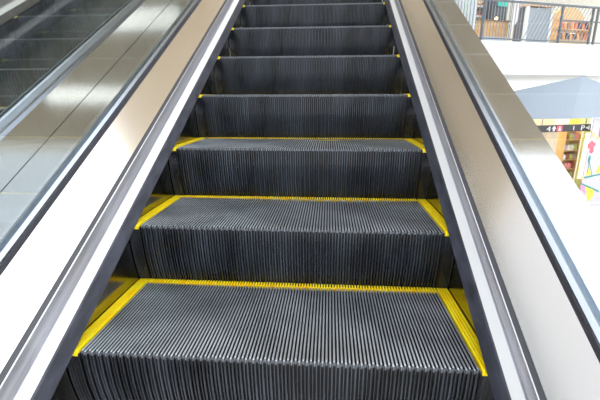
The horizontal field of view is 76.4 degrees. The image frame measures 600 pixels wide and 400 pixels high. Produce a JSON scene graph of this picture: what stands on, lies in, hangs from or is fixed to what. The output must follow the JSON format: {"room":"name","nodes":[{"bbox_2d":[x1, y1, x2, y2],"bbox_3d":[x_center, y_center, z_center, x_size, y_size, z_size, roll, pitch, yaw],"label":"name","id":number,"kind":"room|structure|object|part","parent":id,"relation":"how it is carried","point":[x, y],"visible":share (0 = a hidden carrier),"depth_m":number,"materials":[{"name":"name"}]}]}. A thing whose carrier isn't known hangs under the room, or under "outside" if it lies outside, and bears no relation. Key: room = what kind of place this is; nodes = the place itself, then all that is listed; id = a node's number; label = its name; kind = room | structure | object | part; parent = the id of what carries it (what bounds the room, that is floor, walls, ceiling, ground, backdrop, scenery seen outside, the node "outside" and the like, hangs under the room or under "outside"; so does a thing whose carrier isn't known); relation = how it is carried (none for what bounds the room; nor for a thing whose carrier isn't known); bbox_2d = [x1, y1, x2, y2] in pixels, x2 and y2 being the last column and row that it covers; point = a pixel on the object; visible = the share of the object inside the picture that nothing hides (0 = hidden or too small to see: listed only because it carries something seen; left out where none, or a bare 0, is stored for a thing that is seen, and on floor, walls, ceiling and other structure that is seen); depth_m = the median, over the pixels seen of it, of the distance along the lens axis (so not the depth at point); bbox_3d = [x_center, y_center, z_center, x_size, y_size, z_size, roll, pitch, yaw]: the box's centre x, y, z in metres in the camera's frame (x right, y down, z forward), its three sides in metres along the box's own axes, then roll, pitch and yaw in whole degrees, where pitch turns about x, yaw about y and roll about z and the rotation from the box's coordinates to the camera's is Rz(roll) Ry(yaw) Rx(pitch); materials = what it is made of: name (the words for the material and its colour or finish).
{"room":"shopping mall escalator","nodes":[
{"label":"shopping mall escalator","id":0,"kind":"room"},
{"bbox_2d":[0,0,599,399],"bbox_3d":[0.060,-1.147,2.356,1.529,5.784,8.284,1,15,4],"label":"escalator","id":1,"kind":"object","parent":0,"point":[524,277],"visible":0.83,"depth_m":1.06,"materials":[{"name":"metal"}]},
{"bbox_2d":[0,0,171,192],"bbox_3d":[-0.804,-1.259,2.296,0.182,4.280,7.466,1,15,4],"label":"deck cover","id":2,"kind":"object","parent":1,"relation":"attached to","point":[26,134],"visible":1,"depth_m":1.43,"materials":[{"name":"metal"}]},
{"bbox_3d":[-0.435,-0.966,2.556,0.005,0.480,8.600,1,45,4],"label":"skirt panel","id":3,"kind":"part","parent":1,"relation":"part of","materials":[{"name":"metal"}]},
{"bbox_2d":[68,278,492,399],"bbox_3d":[-0.050,0.455,1.107,1.016,0.272,0.390,1,15,4],"label":"step","id":4,"kind":"structure","parent":1,"relation":"attached to","point":[162,339],"depth_m":0.95,"materials":[{"name":"black metal"}]},
{"bbox_3d":[-0.552,0.494,0.997,0.032,0.257,0.078,1,15,4],"label":"plate","id":5,"kind":"part","parent":4,"relation":"part of","materials":[{"name":"black metal"}]},
{"bbox_3d":[0.429,0.510,0.925,0.032,0.257,0.078,1,15,4],"label":"plate","id":6,"kind":"part","parent":4,"relation":"part of","materials":[{"name":"black metal"}]},
{"bbox_2d":[130,195,453,288],"bbox_3d":[-0.024,0.168,1.394,1.016,0.272,0.390,1,15,4],"label":"step","id":7,"kind":"structure","parent":1,"relation":"attached to","point":[401,243],"depth_m":1.23,"materials":[{"name":"black metal"}]},
{"bbox_3d":[-0.526,0.208,1.284,0.032,0.257,0.078,1,15,4],"label":"plate","id":8,"kind":"part","parent":7,"relation":"part of","materials":[{"name":"black metal"}]},
{"bbox_3d":[0.455,0.224,1.212,0.032,0.257,0.078,1,15,4],"label":"plate","id":9,"kind":"part","parent":7,"relation":"part of","materials":[{"name":"black metal"}]},
{"bbox_2d":[169,137,429,199],"bbox_3d":[0.001,-0.118,1.681,1.016,0.272,0.390,1,15,4],"label":"step","id":10,"kind":"structure","parent":1,"relation":"attached to","point":[359,168],"depth_m":1.50,"materials":[{"name":"black metal"}]},
{"bbox_3d":[-0.500,-0.079,1.570,0.032,0.257,0.078,1,15,4],"label":"plate","id":11,"kind":"part","parent":10,"relation":"part of","materials":[{"name":"black metal"}]},
{"bbox_3d":[0.480,-0.063,1.498,0.032,0.257,0.078,1,15,4],"label":"plate","id":12,"kind":"part","parent":10,"relation":"part of","materials":[{"name":"black metal"}]},
{"bbox_2d":[195,94,413,139],"bbox_3d":[0.027,-0.404,1.967,1.016,0.272,0.390,1,15,4],"label":"step","id":13,"kind":"structure","parent":1,"relation":"attached to","point":[300,116],"depth_m":1.78,"materials":[{"name":"black metal"}]},
{"bbox_3d":[-0.475,-0.365,1.857,0.032,0.257,0.078,1,15,4],"label":"plate","id":14,"kind":"part","parent":13,"relation":"part of","materials":[{"name":"black metal"}]},
{"bbox_3d":[0.506,-0.349,1.785,0.032,0.257,0.078,1,15,4],"label":"plate","id":15,"kind":"part","parent":13,"relation":"part of","materials":[{"name":"black metal"}]},
{"bbox_2d":[214,54,402,94],"bbox_3d":[0.053,-0.691,2.254,1.016,0.272,0.390,1,15,4],"label":"step","id":16,"kind":"structure","parent":1,"relation":"attached to","point":[380,74],"depth_m":2.07,"materials":[{"name":"black metal"}]},
{"bbox_3d":[-0.449,-0.652,2.144,0.032,0.257,0.078,1,15,4],"label":"plate","id":17,"kind":"part","parent":16,"relation":"part of","materials":[{"name":"black metal"}]},
{"bbox_3d":[0.532,-0.636,2.072,0.032,0.257,0.078,1,15,4],"label":"plate","id":18,"kind":"part","parent":16,"relation":"part of","materials":[{"name":"black metal"}]},
{"bbox_2d":[229,25,393,56],"bbox_3d":[0.079,-0.977,2.540,1.016,0.272,0.390,1,15,4],"label":"step","id":19,"kind":"structure","parent":1,"relation":"attached to","point":[377,40],"depth_m":2.35,"materials":[{"name":"black metal"}]},
{"bbox_3d":[-0.423,-0.938,2.430,0.032,0.257,0.078,1,15,4],"label":"plate","id":20,"kind":"part","parent":19,"relation":"part of","materials":[{"name":"black metal"}]},
{"bbox_3d":[0.557,-0.922,2.358,0.032,0.257,0.078,1,15,4],"label":"plate","id":21,"kind":"part","parent":19,"relation":"part of","materials":[{"name":"black metal"}]},
{"bbox_2d":[240,2,387,27],"bbox_3d":[0.104,-1.264,2.827,1.016,0.272,0.390,1,15,4],"label":"step","id":22,"kind":"structure","parent":1,"relation":"attached to","point":[356,14],"depth_m":2.63,"materials":[{"name":"black metal"}]},
{"bbox_3d":[-0.398,-1.225,2.717,0.032,0.257,0.078,1,15,4],"label":"plate","id":23,"kind":"part","parent":22,"relation":"part of","materials":[{"name":"black metal"}]},
{"bbox_3d":[0.583,-1.209,2.645,0.032,0.257,0.078,1,15,4],"label":"plate","id":24,"kind":"part","parent":22,"relation":"part of","materials":[{"name":"black metal"}]},
{"bbox_2d":[250,0,381,5],"bbox_3d":[0.130,-1.550,3.113,1.016,0.272,0.390,1,15,4],"label":"step","id":25,"kind":"structure","parent":1,"relation":"attached to","point":[252,2],"depth_m":2.94,"materials":[{"name":"black metal"}]},
{"bbox_3d":[0.589,-0.949,2.480,0.005,0.480,8.600,1,45,4],"label":"skirt panel","id":26,"kind":"part","parent":1,"relation":"part of","materials":[{"name":"metal"}]},
{"bbox_2d":[505,0,599,44],"bbox_3d":[9.182,-8.202,18.042,21.000,3.240,0.201,-4,16,-15],"label":"wall","id":27,"kind":"structure","parent":0,"point":[596,3],"depth_m":18.93,"materials":[{"name":"beige paint"}]},
{"bbox_2d":[481,40,599,82],"bbox_3d":[10.041,-5.406,15.655,21.000,0.920,6.500,-4,16,-15],"label":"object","id":28,"kind":"structure","parent":27,"relation":"attached to","point":[519,62],"depth_m":11.80,"materials":[{"name":"white paint"}]},
{"bbox_2d":[454,0,476,29],"bbox_3d":[4.753,-5.585,11.443,1.350,1.616,0.044,-4,16,-15],"label":"striped curtain","id":29,"kind":"object","parent":28,"relation":"on","point":[463,1],"visible":0.09,"depth_m":11.49,"materials":[{"name":"white fabric"}]},
{"bbox_2d":[476,0,482,18],"bbox_3d":[6.095,-5.931,12.816,1.360,1.600,0.420,-4,16,-15],"label":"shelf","id":30,"kind":"object","parent":28,"relation":"on","point":[478,7],"visible":0.04,"depth_m":12.64,"materials":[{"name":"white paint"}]},
{"bbox_2d":[475,19,509,40],"bbox_3d":[5.905,-5.337,12.265,1.360,0.740,0.700,-4,16,-15],"label":"counter","id":31,"kind":"object","parent":28,"relation":"on","point":[486,20],"depth_m":11.98,"materials":[{"name":"brown wood"}]},
{"bbox_2d":[476,19,509,21],"bbox_3d":[5.904,-5.675,12.173,1.360,0.038,0.700,-4,16,-15],"label":"countertop","id":32,"kind":"structure","parent":31,"relation":"on","point":[476,19],"depth_m":11.88,"materials":[{"name":"white wood"}]},
{"bbox_2d":[484,1,507,19],"bbox_3d":[6.293,-6.087,12.232,0.540,0.720,0.395,-4,16,-15],"label":"base cabinet","id":33,"kind":"object","parent":31,"relation":"on","point":[488,2],"visible":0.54,"depth_m":12.10,"materials":[{"name":"grey"}]},
{"bbox_3d":[6.337,-5.907,12.119,0.480,0.370,0.020,-4,16,-15],"label":"door","id":34,"kind":"part","parent":33,"relation":"part of","materials":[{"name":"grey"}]},
{"bbox_2d":[507,0,520,40],"bbox_3d":[6.367,-5.415,11.399,0.390,1.340,0.220,-4,16,-15],"label":"feather banner","id":35,"kind":"object","parent":28,"relation":"on","point":[515,4],"visible":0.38,"depth_m":11.37,"materials":[{"name":"white fabric"}]},
{"bbox_2d":[455,0,599,44],"bbox_3d":[6.433,-5.268,11.275,7.750,1.120,0.064,-4,16,-15],"label":"gallery railing","id":36,"kind":"object","parent":28,"relation":"on","point":[564,6],"visible":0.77,"depth_m":11.49,"materials":[{"name":"grey metal"}]},
{"bbox_3d":[5.253,-5.168,10.958,0.050,1.100,0.060,-4,16,-15],"label":"post","id":37,"kind":"part","parent":36,"relation":"part of","materials":[{"name":"grey metal"}]},
{"bbox_3d":[6.434,-4.800,11.401,7.750,0.030,0.030,-4,16,-15],"label":"rail","id":38,"kind":"part","parent":36,"relation":"part of","materials":[{"name":"grey metal"}]},
{"bbox_3d":[6.431,-5.785,11.136,7.750,0.050,0.060,-4,16,-15],"label":"rail","id":39,"kind":"part","parent":36,"relation":"part of","materials":[{"name":"grey metal"}]},
{"bbox_3d":[7.997,-5.378,11.701,0.050,1.100,0.060,-4,16,-15],"label":"post","id":40,"kind":"part","parent":36,"relation":"part of","materials":[{"name":"grey metal"}]},
{"bbox_3d":[9.079,-5.587,11.960,2.250,0.040,0.030,-4,16,-15],"label":"rail","id":41,"kind":"part","parent":36,"relation":"part of","materials":[{"name":"grey metal"}]},
{"bbox_3d":[9.171,-5.468,12.018,0.050,1.100,0.060,-4,16,-15],"label":"post","id":42,"kind":"part","parent":36,"relation":"part of","materials":[{"name":"grey metal"}]},
{"bbox_3d":[9.364,-5.483,12.071,0.050,1.100,0.060,-4,16,-15],"label":"post","id":43,"kind":"part","parent":36,"relation":"part of","materials":[{"name":"grey metal"}]},
{"bbox_2d":[512,4,555,42],"bbox_3d":[7.234,-5.423,11.897,1.060,1.090,0.520,-4,16,-15],"label":"display cabinet","id":44,"kind":"object","parent":28,"relation":"on","point":[529,11],"visible":0.57,"depth_m":11.68,"materials":[{"name":"grey"}]},
{"bbox_3d":[6.810,-5.381,11.822,0.039,1.050,0.410,-4,16,-15],"label":"panel","id":45,"kind":"part","parent":44,"relation":"part of","materials":[{"name":"grey"}]},
{"bbox_2d":[549,7,589,44],"bbox_3d":[9.120,-5.842,12.984,1.440,1.320,0.550,-4,16,-15],"label":"shelf","id":46,"kind":"object","parent":28,"relation":"on","point":[570,8],"visible":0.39,"depth_m":12.87,"materials":[{"name":"brown wood"}]},
{"bbox_3d":[8.435,-5.729,12.842,0.030,0.620,0.500,-4,16,-15],"label":"panel","id":47,"kind":"part","parent":46,"relation":"part of","materials":[{"name":"orange wood"}]},
{"bbox_2d":[514,76,599,118],"bbox_3d":[8.632,-3.411,12.724,6.303,1.345,0.637,-3,15,-9],"label":"bulkhead","id":48,"kind":"object","parent":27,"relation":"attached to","point":[579,97],"visible":0.6,"depth_m":12.49,"materials":[{"name":"blue"}]},
{"bbox_2d":[533,118,589,124],"bbox_3d":[9.140,-2.749,13.305,2.450,0.220,0.050,-4,16,-15],"label":"header","id":49,"kind":"object","parent":48,"relation":"attached to","point":[580,120],"visible":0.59,"depth_m":13.27,"materials":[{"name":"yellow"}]},
{"bbox_3d":[8.105,-2.670,13.025,0.300,0.220,0.050,-4,16,-15],"label":"panel","id":50,"kind":"part","parent":49,"relation":"part of","materials":[{"name":"yellow"}]},
{"bbox_3d":[8.540,-2.703,13.143,0.598,0.220,0.050,-4,16,-15],"label":"panel","id":51,"kind":"part","parent":49,"relation":"part of","materials":[{"name":"yellow"}]},
{"bbox_3d":[9.141,-2.749,13.306,0.648,0.220,0.050,-4,16,-15],"label":"panel","id":52,"kind":"part","parent":49,"relation":"part of","materials":[{"name":"beige"}]},
{"bbox_3d":[9.695,-2.792,13.455,0.498,0.220,0.050,-4,16,-15],"label":"panel","id":53,"kind":"part","parent":49,"relation":"part of","materials":[{"name":"yellow"}]},
{"bbox_3d":[10.128,-2.825,13.572,0.398,0.220,0.050,-4,16,-15],"label":"panel","id":54,"kind":"part","parent":49,"relation":"part of","materials":[{"name":"yellow"}]},
{"bbox_2d":[537,119,591,132],"bbox_3d":[9.178,-2.608,13.225,2.400,0.470,0.071,-4,16,-15],"label":"shop sign","id":55,"kind":"object","parent":48,"relation":"hanging from","point":[574,127],"visible":0.97,"depth_m":13.23,"materials":[{"name":"grey"}]},
{"bbox_2d":[580,118,599,206],"bbox_3d":[11.417,-1.360,13.980,2.700,3.250,0.043,-4,16,-15],"label":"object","id":56,"kind":"object","parent":48,"relation":"hanging from","point":[590,179],"visible":1,"depth_m":13.79,"materials":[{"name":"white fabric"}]},
{"bbox_2d":[562,118,591,180],"bbox_3d":[8.747,-1.934,16.239,8.700,3.600,0.150,-4,16,-15],"label":"wall","id":57,"kind":"structure","parent":0,"point":[590,118],"depth_m":17.16,"materials":[{"name":"beige"}]},
{"bbox_2d":[591,206,599,219],"bbox_3d":[7.752,1.201,11.929,38.000,0.200,38.000,1,15,4],"label":"floor","id":58,"kind":"structure","parent":0,"point":[596,209],"depth_m":14.47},
{"bbox_2d":[0,0,140,132],"bbox_3d":[-1.576,-1.174,2.476,1.418,5.784,8.284,1,15,4],"label":"escalator","id":59,"kind":"object","parent":58,"relation":"on","point":[9,9],"visible":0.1,"depth_m":1.78,"materials":[{"name":"metal"}]},
{"bbox_3d":[-2.031,-0.992,2.673,0.005,0.480,8.600,1,45,4],"label":"skirt panel","id":60,"kind":"part","parent":59,"relation":"part of","materials":[{"name":"metal"}]},
{"bbox_2d":[0,69,49,106],"bbox_3d":[-1.550,-0.631,2.285,1.016,0.272,0.390,1,15,4],"label":"step","id":61,"kind":"structure","parent":59,"relation":"attached to","point":[13,82],"depth_m":2.08,"materials":[{"name":"black metal"}]},
{"bbox_2d":[0,38,84,68],"bbox_3d":[-1.525,-0.917,2.571,1.016,0.272,0.390,1,15,4],"label":"step","id":62,"kind":"structure","parent":59,"relation":"attached to","point":[14,53],"depth_m":2.39,"materials":[{"name":"black metal"}]},
{"bbox_2d":[13,14,112,38],"bbox_3d":[-1.499,-1.204,2.858,1.016,0.272,0.390,1,15,4],"label":"step","id":63,"kind":"structure","parent":59,"relation":"attached to","point":[57,26],"depth_m":2.68,"materials":[{"name":"black metal"}]},
{"bbox_3d":[-2.001,-1.165,2.748,0.032,0.257,0.078,1,15,4],"label":"plate","id":64,"kind":"part","parent":63,"relation":"part of","materials":[{"name":"black metal"}]},
{"bbox_2d":[44,0,127,15],"bbox_3d":[-1.473,-1.490,3.145,1.016,0.272,0.390,1,15,4],"label":"step","id":65,"kind":"structure","parent":59,"relation":"attached to","point":[53,7],"depth_m":2.97,"materials":[{"name":"black metal"}]},
{"bbox_3d":[-1.975,-1.451,3.034,0.032,0.257,0.078,1,15,4],"label":"plate","id":66,"kind":"part","parent":65,"relation":"part of","materials":[{"name":"black metal"}]},
{"bbox_2d":[542,132,558,151],"bbox_3d":[8.870,-1.113,14.306,1.550,2.980,0.120,-4,16,-15],"label":"wall","id":67,"kind":"structure","parent":58,"relation":"on","point":[551,137],"depth_m":14.10,"materials":[{"name":"beige paint"}]},
{"bbox_2d":[555,131,581,178],"bbox_3d":[10.153,-1.218,14.716,0.730,3.000,0.400,-4,16,-15],"label":"shelf","id":68,"kind":"object","parent":58,"relation":"on","point":[561,142],"visible":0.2,"depth_m":14.42,"materials":[{"name":"brown wood"}]},
{"bbox_3d":[9.816,-1.192,14.625,0.030,3.000,0.400,-4,16,-15],"label":"panel","id":69,"kind":"part","parent":68,"relation":"part of","materials":[{"name":"brown wood"}]},
{"bbox_3d":[10.102,-1.265,14.893,0.670,3.000,0.020,-4,16,-15],"label":"panel","id":70,"kind":"part","parent":68,"relation":"part of","materials":[{"name":"brown wood"}]},
{"bbox_3d":[10.490,-1.243,14.808,0.030,3.000,0.400,-4,16,-15],"label":"panel","id":71,"kind":"part","parent":68,"relation":"part of","materials":[{"name":"brown wood"}]},
{"bbox_2d":[574,130,590,189],"bbox_3d":[10.549,-1.097,14.305,0.420,2.980,0.060,-4,16,-15],"label":"panel","id":72,"kind":"object","parent":58,"relation":"on","point":[586,134],"visible":0.43,"depth_m":14.13,"materials":[{"name":"yellow"}]}
]}

